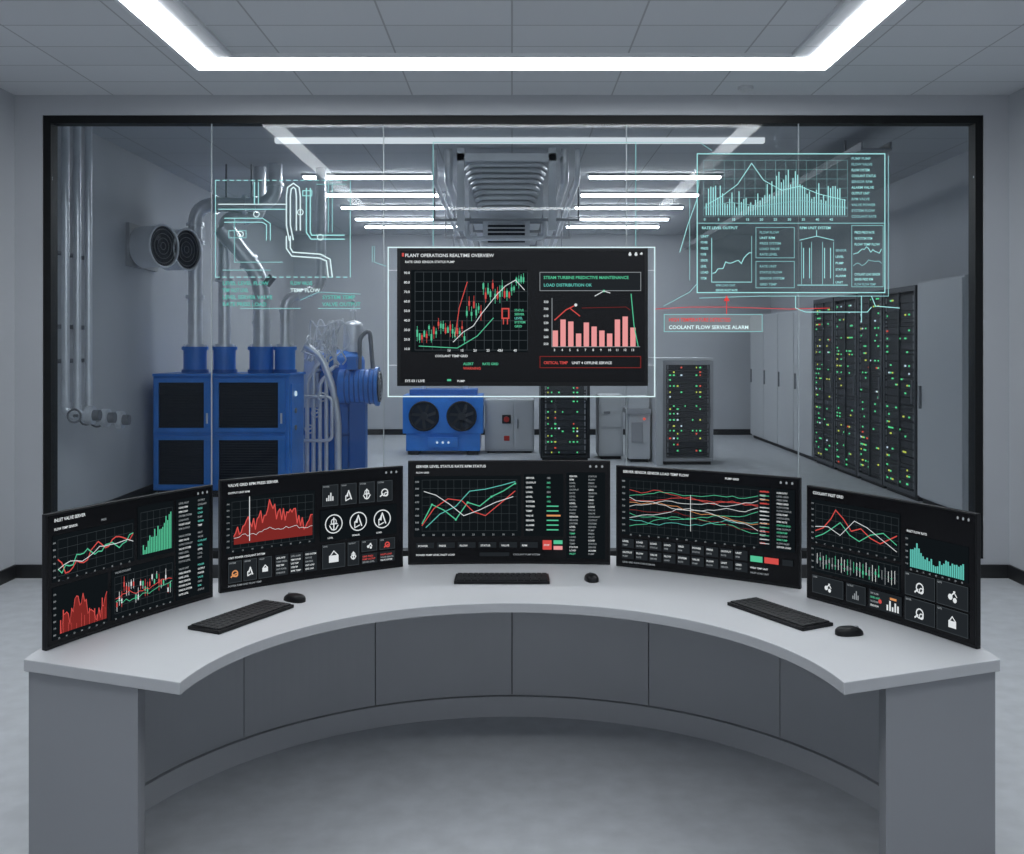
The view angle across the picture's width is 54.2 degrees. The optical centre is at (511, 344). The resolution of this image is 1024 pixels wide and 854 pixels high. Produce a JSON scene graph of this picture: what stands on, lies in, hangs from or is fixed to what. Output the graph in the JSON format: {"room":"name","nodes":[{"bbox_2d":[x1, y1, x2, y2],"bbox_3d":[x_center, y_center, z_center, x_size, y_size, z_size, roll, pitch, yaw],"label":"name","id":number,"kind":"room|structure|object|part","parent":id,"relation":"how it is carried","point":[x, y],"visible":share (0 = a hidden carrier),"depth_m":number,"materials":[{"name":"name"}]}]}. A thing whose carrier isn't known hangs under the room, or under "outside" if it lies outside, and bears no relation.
{"room":"control room","nodes":[
{"label":"control room","id":0,"kind":"room"},
{"bbox_2d":[0,88,14,570],"bbox_3d":[-3.815,-0.065,2.260,0.150,3.630,10.520,0,0,0],"label":"wall","id":1,"kind":"structure","parent":0,"point":[7,99],"depth_m":7.40,"materials":[{"name":"paint"}]},
{"bbox_2d":[0,564,16,584],"bbox_3d":[-3.731,1.700,2.260,0.018,0.100,10.520,0,0,0],"label":"baseboard","id":2,"kind":"structure","parent":1,"relation":"attached to","point":[8,574],"depth_m":7.38,"materials":[{"name":"black"}]},
{"bbox_2d":[58,126,293,510],"bbox_3d":[-4.325,-0.200,13.585,0.150,3.900,11.830,0,0,0],"label":"wall","id":3,"kind":"structure","parent":0,"point":[140,316],"depth_m":11.14,"materials":[{"name":"paint"}]},
{"bbox_2d":[58,126,130,428],"bbox_3d":[-3.990,-0.667,9.493,0.520,2.965,0.684,0,0,0],"label":"conduit pipes","id":4,"kind":"object","parent":3,"relation":"attached to","point":[91,415],"visible":0.98,"depth_m":9.47,"materials":[{"name":"metal"}]},
{"bbox_2d":[106,484,157,501],"bbox_3d":[-4.240,1.695,13.575,0.020,0.110,11.810,0,0,0],"label":"baseboard","id":5,"kind":"structure","parent":3,"relation":"attached to","point":[146,490],"depth_m":11.36,"materials":[{"name":"black"}]},
{"bbox_2d":[126,222,201,271],"bbox_3d":[-3.946,-1.101,11.394,0.608,0.499,1.012,0,0,0],"label":"ventilation unit","id":6,"kind":"object","parent":3,"relation":"attached to","point":[151,247],"visible":1,"depth_m":11.14,"materials":[{"name":"grey metal"}]},
{"bbox_2d":[215,180,372,308],"bbox_3d":[-1.648,-0.760,7.553,1.189,0.974,0.001,0,0,0],"label":"schematic hologram","id":7,"kind":"object","parent":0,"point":[328,184],"visible":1,"depth_m":7.55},
{"bbox_2d":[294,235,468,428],"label":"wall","id":8,"kind":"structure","parent":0,"point":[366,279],"depth_m":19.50,"materials":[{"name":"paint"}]},
{"bbox_2d":[211,124,798,484],"bbox_3d":[-0.052,-0.060,7.561,4.441,3.224,0.016,0,0,0],"label":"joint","id":9,"kind":"object","parent":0,"point":[211,124],"depth_m":7.55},
{"bbox_2d":[15,95,1008,563],"bbox_3d":[0.400,-0.200,7.595,9.600,3.900,0.150,0,0,0],"label":"wall","id":10,"kind":"structure","parent":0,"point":[30,110],"depth_m":7.52,"materials":[{"name":"paint"}]},
{"bbox_2d":[16,564,1007,577],"bbox_3d":[0.000,1.700,7.511,7.444,0.100,0.018,0,0,0],"label":"baseboard","id":11,"kind":"structure","parent":10,"relation":"attached to","point":[22,570],"depth_m":7.50,"materials":[{"name":"black"}]},
{"bbox_3d":[0.008,-0.060,7.593,7.084,3.340,0.115,0,0,0],"label":"frame","id":12,"kind":"part","parent":10,"relation":"part of","materials":[{"name":"black metal"}]},
{"bbox_2d":[388,247,654,396],"bbox_3d":[0.070,-0.170,7.439,1.973,1.108,0.231,0,0,0],"label":"glass mounted display screen","id":13,"kind":"object","parent":10,"relation":"attached to","point":[467,316],"visible":1,"depth_m":7.33,"materials":[{"name":"black glass"}]},
{"bbox_2d":[374,142,711,305],"bbox_3d":[0.234,-0.912,7.553,2.553,1.243,0.001,0,0,0],"label":"connector","id":14,"kind":"object","parent":13,"relation":"attached to","point":[433,142],"visible":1,"depth_m":7.55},
{"bbox_2d":[658,295,825,331],"bbox_3d":[1.738,-0.237,7.553,1.323,0.279,0.001,0,0,0],"label":"label","id":15,"kind":"object","parent":13,"relation":"attached to","point":[726,322],"visible":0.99,"depth_m":7.55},
{"bbox_2d":[697,153,897,321],"bbox_3d":[2.161,-0.810,7.552,1.533,1.276,0.002,0,0,0],"label":"analytics hologram","id":16,"kind":"object","parent":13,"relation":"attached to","point":[767,222],"visible":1,"depth_m":7.55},
{"bbox_2d":[0,435,1023,853],"bbox_3d":[0.400,1.810,8.350,9.800,0.120,22.700,0,0,0],"label":"floor","id":17,"kind":"structure","parent":0,"point":[478,785],"depth_m":3.99,"materials":[{"name":"concrete"}]},
{"bbox_2d":[152,163,326,496],"bbox_3d":[-3.184,-0.200,11.875,1.872,3.900,0.890,0,0,0],"label":"machine","id":18,"kind":"object","parent":17,"relation":"on","point":[258,413],"visible":0.94,"depth_m":11.48,"materials":[{"name":"blue metal"}]},
{"bbox_2d":[300,300,382,471],"bbox_3d":[-2.180,0.580,12.961,1.012,2.340,0.978,0,0,0],"label":"pump","id":19,"kind":"object","parent":17,"relation":"on","point":[339,389],"visible":0.99,"depth_m":12.67,"materials":[{"name":"blue metal"}]},
{"bbox_2d":[403,386,483,454],"bbox_3d":[-1.100,1.155,16.220,1.280,1.189,0.760,0,0,0],"label":"chiller compressor","id":20,"kind":"object","parent":17,"relation":"on","point":[429,423],"visible":0.8,"depth_m":15.92,"materials":[{"name":"blue metal"}]},
{"bbox_2d":[485,398,533,452],"bbox_3d":[-0.040,1.320,16.415,0.800,0.860,0.570,0,0,0],"label":"electrical cabinet","id":21,"kind":"object","parent":17,"relation":"on","point":[509,422],"visible":1,"depth_m":16.18,"materials":[{"name":"grey metal"}]},
{"bbox_2d":[24,556,999,853],"bbox_3d":[0.000,1.375,3.892,3.116,0.750,1.857,0,0,0],"label":"desk","id":22,"kind":"object","parent":17,"relation":"on","point":[125,718],"visible":0.8,"depth_m":3.94,"materials":[{"name":"laminate"}]},
{"bbox_3d":[-1.335,1.394,3.234,0.515,0.712,0.224,0,0,22],"label":"leg","id":23,"kind":"part","parent":22,"relation":"part of","materials":[{"name":"grey laminate"}]},
{"bbox_2d":[42,485,212,650],"bbox_3d":[-1.412,0.776,3.642,0.135,0.445,0.779,0,0,25],"label":"desktop monitor","id":24,"kind":"object","parent":22,"relation":"on","point":[106,565],"visible":1,"depth_m":3.58,"materials":[{"name":"black plastic"}]},
{"bbox_2d":[188,600,293,634],"bbox_3d":[-0.985,0.991,3.660,0.145,0.018,0.400,0,0,27],"label":"keyboard","id":25,"kind":"object","parent":22,"relation":"on","point":[225,622],"visible":1,"depth_m":3.62,"materials":[{"name":"black plastic"}]},
{"bbox_2d":[284,592,305,602],"bbox_3d":[-0.850,0.985,3.910,0.101,0.029,0.058,0,0,35],"label":"computer mouse","id":26,"kind":"object","parent":22,"relation":"on","point":[290,597],"visible":1,"depth_m":3.88,"materials":[{"name":"black plastic"}]},
{"bbox_2d":[218,465,402,592],"bbox_3d":[-0.871,0.771,4.317,0.839,0.455,0.137,0,0,-35],"label":"desktop monitor","id":27,"kind":"object","parent":22,"relation":"on","point":[281,528],"visible":1,"depth_m":4.26,"materials":[{"name":"black plastic"}]},
{"bbox_2d":[454,573,549,583],"bbox_3d":[-0.042,0.991,4.250,0.400,0.018,0.145,0,0,0],"label":"keyboard","id":28,"kind":"object","parent":22,"relation":"on","point":[460,578],"visible":1,"depth_m":4.21,"materials":[{"name":"black plastic"}]},
{"bbox_2d":[408,460,609,564],"bbox_3d":[-0.013,0.763,4.613,0.920,0.472,0.138,0,0,0],"label":"desktop monitor","id":29,"kind":"object","parent":22,"relation":"on","point":[460,511],"visible":1,"depth_m":4.56,"materials":[{"name":"black plastic"}]},
{"bbox_3d":[0.000,1.703,4.052,2.980,0.094,1.376,0,0,0],"label":"kick plate","id":30,"kind":"part","parent":22,"relation":"part of","materials":[{"name":"grey"}]},
{"bbox_2d":[584,572,598,582],"bbox_3d":[0.338,0.985,4.250,0.058,0.029,0.101,0,0,-6],"label":"computer mouse","id":31,"kind":"object","parent":22,"relation":"on","point":[590,577],"visible":1,"depth_m":4.21,"materials":[{"name":"black plastic"}]},
{"bbox_2d":[616,465,801,588],"bbox_3d":[0.859,0.771,4.362,0.831,0.455,0.138,0,0,31],"label":"desktop monitor","id":32,"kind":"object","parent":22,"relation":"on","point":[747,527],"visible":1,"depth_m":4.31,"materials":[{"name":"black plastic"}]},
{"bbox_2d":[727,597,832,630],"bbox_3d":[0.985,0.991,3.700,0.145,0.018,0.400,0,0,-28],"label":"keyboard","id":33,"kind":"object","parent":22,"relation":"on","point":[790,617],"visible":1,"depth_m":3.66,"materials":[{"name":"black plastic"}]},
{"bbox_2d":[835,625,863,636],"bbox_3d":[1.165,0.985,3.455,0.101,0.029,0.058,0,0,-12],"label":"computer mouse","id":34,"kind":"object","parent":22,"relation":"on","point":[847,630],"visible":1,"depth_m":3.43,"materials":[{"name":"black plastic"}]},
{"bbox_2d":[807,485,980,648],"bbox_3d":[1.403,0.776,3.649,0.134,0.445,0.765,0,0,-28],"label":"desktop monitor","id":35,"kind":"object","parent":22,"relation":"on","point":[916,565],"visible":1,"depth_m":3.58,"materials":[{"name":"black plastic"}]},
{"bbox_3d":[1.335,1.394,3.234,0.515,0.712,0.224,0,0,-22],"label":"leg","id":36,"kind":"part","parent":22,"relation":"part of","materials":[{"name":"grey laminate"}]},
{"bbox_2d":[539,386,589,459],"bbox_3d":[0.800,0.725,15.440,0.740,2.050,0.920,0,0,0],"label":"rack","id":37,"kind":"object","parent":17,"relation":"on","point":[564,422],"visible":0.57,"depth_m":15.01,"materials":[{"name":"black metal"}]},
{"bbox_2d":[596,393,622,458],"bbox_3d":[1.515,1.260,15.580,0.370,0.980,0.640,0,0,0],"label":"storage cabinet","id":38,"kind":"object","parent":17,"relation":"on","point":[609,410],"visible":1,"depth_m":15.28,"materials":[{"name":"grey metal"}]},
{"bbox_2d":[623,395,650,461],"bbox_3d":[1.885,1.260,15.140,0.370,0.980,0.560,0,0,0],"label":"electrical cabinet","id":39,"kind":"object","parent":17,"relation":"on","point":[638,410],"visible":0.91,"depth_m":14.90,"materials":[{"name":"grey metal"}]},
{"bbox_2d":[647,357,712,465],"bbox_3d":[2.520,0.970,15.000,0.860,1.560,1.000,0,0,0],"label":"enclosure","id":40,"kind":"object","parent":17,"relation":"on","point":[655,403],"visible":0.89,"depth_m":14.57,"materials":[{"name":"grey metal"}]},
{"bbox_2d":[663,360,712,464],"bbox_3d":[2.570,0.990,15.040,0.740,1.520,0.920,0,0,0],"label":"rack","id":41,"kind":"object","parent":17,"relation":"on","point":[687,384],"visible":0.99,"depth_m":14.62,"materials":[{"name":"grey metal"}]},
{"bbox_2d":[813,297,836,469],"bbox_3d":[4.760,0.540,14.475,0.560,2.420,0.910,0,0,0],"label":"rack","id":42,"kind":"object","parent":17,"relation":"on","point":[823,319],"visible":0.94,"depth_m":14.46,"materials":[{"name":"black metal"}]},
{"bbox_2d":[834,294,860,478],"bbox_3d":[4.760,0.540,13.525,0.560,2.420,0.910,0,0,0],"label":"rack","id":43,"kind":"object","parent":17,"relation":"on","point":[845,307],"visible":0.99,"depth_m":13.52,"materials":[{"name":"black metal"}]},
{"bbox_2d":[750,275,967,510],"bbox_3d":[4.755,0.525,14.450,0.550,2.450,8.900,0,0,0],"label":"cabinets","id":44,"kind":"object","parent":17,"relation":"on","point":[942,303],"visible":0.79,"depth_m":10.92,"materials":[{"name":"grey metal"}]},
{"bbox_2d":[857,293,886,487],"bbox_3d":[4.760,0.540,12.600,0.560,2.420,0.860,0,0,0],"label":"rack","id":45,"kind":"object","parent":17,"relation":"on","point":[870,330],"visible":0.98,"depth_m":12.59,"materials":[{"name":"black metal"}]},
{"bbox_2d":[883,285,922,500],"bbox_3d":[4.760,0.540,11.645,0.560,2.420,0.970,0,0,0],"label":"rack","id":46,"kind":"object","parent":17,"relation":"on","point":[900,324],"visible":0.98,"depth_m":11.59,"materials":[{"name":"black metal"}]},
{"bbox_2d":[0,0,1023,94],"bbox_3d":[0.000,-1.930,2.260,7.900,0.100,10.520,0,0,0],"label":"ceiling","id":47,"kind":"structure","parent":0,"point":[48,47],"depth_m":6.17,"materials":[{"name":"tile"}]},
{"bbox_2d":[114,0,909,70],"bbox_3d":[0.000,-1.869,4.043,4.290,0.022,5.485,0,0,0],"label":"ceiling light recess","id":48,"kind":"structure","parent":47,"relation":"attached to","point":[180,3],"depth_m":6.44,"materials":[{"name":"white plastic"}]},
{"bbox_2d":[121,0,902,68],"bbox_3d":[0.000,-1.873,4.030,4.240,0.014,5.460,0,0,0],"label":"ceiling light frame","id":49,"kind":"object","parent":48,"relation":"in","point":[148,11],"depth_m":6.56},
{"bbox_2d":[81,126,967,234],"bbox_3d":[0.400,-2.200,13.685,9.800,0.100,12.030,0,0,0],"label":"ceiling","id":50,"kind":"structure","parent":0,"point":[183,151],"depth_m":11.53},
{"bbox_2d":[301,173,431,178],"bbox_3d":[-1.800,-2.123,12.600,1.680,0.055,0.140,0,0,0],"label":"ceiling light","id":51,"kind":"object","parent":50,"relation":"attached to","point":[304,175],"visible":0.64,"depth_m":12.53,"materials":[{"name":"white plastic"}]},
{"bbox_2d":[326,192,443,196],"bbox_3d":[-1.800,-2.123,14.100,1.680,0.055,0.140,0,0,0],"label":"ceiling light","id":52,"kind":"object","parent":50,"relation":"attached to","point":[335,194],"visible":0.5,"depth_m":14.05,"materials":[{"name":"white plastic"}]},
{"bbox_2d":[340,205,449,208],"bbox_3d":[-1.800,-2.123,15.400,1.680,0.055,0.140,0,0,0],"label":"ceiling light","id":53,"kind":"object","parent":50,"relation":"attached to","point":[341,206],"visible":0.86,"depth_m":15.34,"materials":[{"name":"white plastic"}]},
{"bbox_2d":[354,216,452,220],"bbox_3d":[-1.800,-2.123,16.800,1.680,0.055,0.140,0,0,0],"label":"ceiling light","id":54,"kind":"object","parent":50,"relation":"attached to","point":[358,218],"visible":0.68,"depth_m":16.75,"materials":[{"name":"white plastic"}]},
{"bbox_2d":[364,224,456,227],"bbox_3d":[-1.800,-2.123,17.900,1.680,0.055,0.140,0,0,0],"label":"ceiling light","id":55,"kind":"object","parent":50,"relation":"attached to","point":[365,225],"visible":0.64,"depth_m":17.84,"materials":[{"name":"white plastic"}]},
{"bbox_2d":[432,148,579,246],"bbox_3d":[-0.065,-1.625,14.223,1.770,1.050,6.645,0,0,0],"label":"ventilation unit","id":56,"kind":"object","parent":50,"relation":"attached to","point":[506,189],"depth_m":11.36,"materials":[{"name":"grey metal"}]},
{"bbox_2d":[275,137,764,143],"bbox_3d":[0.080,-2.125,10.400,5.080,0.050,0.080,0,0,0],"label":"light strip","id":57,"kind":"object","parent":50,"relation":"attached to","point":[278,140],"visible":1,"depth_m":10.36,"materials":[{"name":"white plastic"}]},
{"bbox_2d":[565,224,659,227],"bbox_3d":[1.800,-2.123,17.900,1.680,0.055,0.140,0,0,0],"label":"ceiling light","id":58,"kind":"object","parent":50,"relation":"attached to","point":[566,225],"visible":1,"depth_m":17.84,"materials":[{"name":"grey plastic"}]},
{"bbox_2d":[570,216,669,220],"bbox_3d":[1.800,-2.123,16.800,1.680,0.055,0.140,0,0,0],"label":"ceiling light","id":59,"kind":"object","parent":50,"relation":"attached to","point":[582,218],"visible":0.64,"depth_m":16.75,"materials":[{"name":"grey plastic"}]},
{"bbox_2d":[574,205,683,208],"bbox_3d":[1.800,-2.123,15.400,1.680,0.055,0.140,0,0,0],"label":"ceiling light","id":60,"kind":"object","parent":50,"relation":"attached to","point":[575,206],"visible":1,"depth_m":15.35,"materials":[{"name":"grey plastic"}]},
{"bbox_2d":[580,192,696,196],"bbox_3d":[1.800,-2.123,14.100,1.680,0.055,0.140,0,0,0],"label":"ceiling light","id":61,"kind":"object","parent":50,"relation":"attached to","point":[583,194],"visible":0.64,"depth_m":14.05,"materials":[{"name":"grey plastic"}]},
{"bbox_2d":[588,173,696,178],"bbox_3d":[1.800,-2.123,12.600,1.680,0.055,0.140,0,0,0],"label":"ceiling light","id":62,"kind":"object","parent":50,"relation":"attached to","point":[590,175],"visible":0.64,"depth_m":12.55,"materials":[{"name":"grey plastic"}]},
{"bbox_2d":[684,140,891,248],"bbox_3d":[3.500,-2.010,14.550,0.300,0.280,9.900,0,0,0],"label":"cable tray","id":63,"kind":"object","parent":50,"relation":"attached to","point":[858,148],"visible":0.26,"depth_m":9.71,"materials":[{"name":"grey metal"}]},
{"bbox_2d":[548,235,770,428],"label":"wall","id":64,"kind":"structure","parent":0,"point":[728,353],"depth_m":19.50,"materials":[{"name":"paint"}]},
{"bbox_2d":[368,429,751,434],"bbox_3d":[0.400,1.695,19.490,9.300,0.110,0.020,0,0,0],"label":"baseboard","id":65,"kind":"structure","parent":64,"relation":"attached to","point":[370,431],"depth_m":19.48,"materials":[{"name":"black"}]},
{"bbox_2d":[771,293,857,313],"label":"wall","id":66,"kind":"structure","parent":0,"point":[786,301],"depth_m":17.88,"materials":[{"name":"paint"}]},
{"bbox_2d":[885,151,967,288],"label":"wall","id":67,"kind":"structure","parent":0,"point":[928,224],"depth_m":12.13,"materials":[{"name":"paint"}]},
{"bbox_2d":[1009,88,1023,570],"bbox_3d":[3.815,-0.065,2.260,0.150,3.630,10.520,0,0,0],"label":"wall","id":68,"kind":"structure","parent":0,"point":[1016,99],"depth_m":7.40,"materials":[{"name":"paint"}]},
{"bbox_2d":[1007,564,1023,584],"bbox_3d":[3.731,1.700,2.260,0.018,0.100,10.520,0,0,0],"label":"baseboard","id":69,"kind":"structure","parent":68,"relation":"attached to","point":[1015,574],"depth_m":7.38,"materials":[{"name":"black"}]}
]}

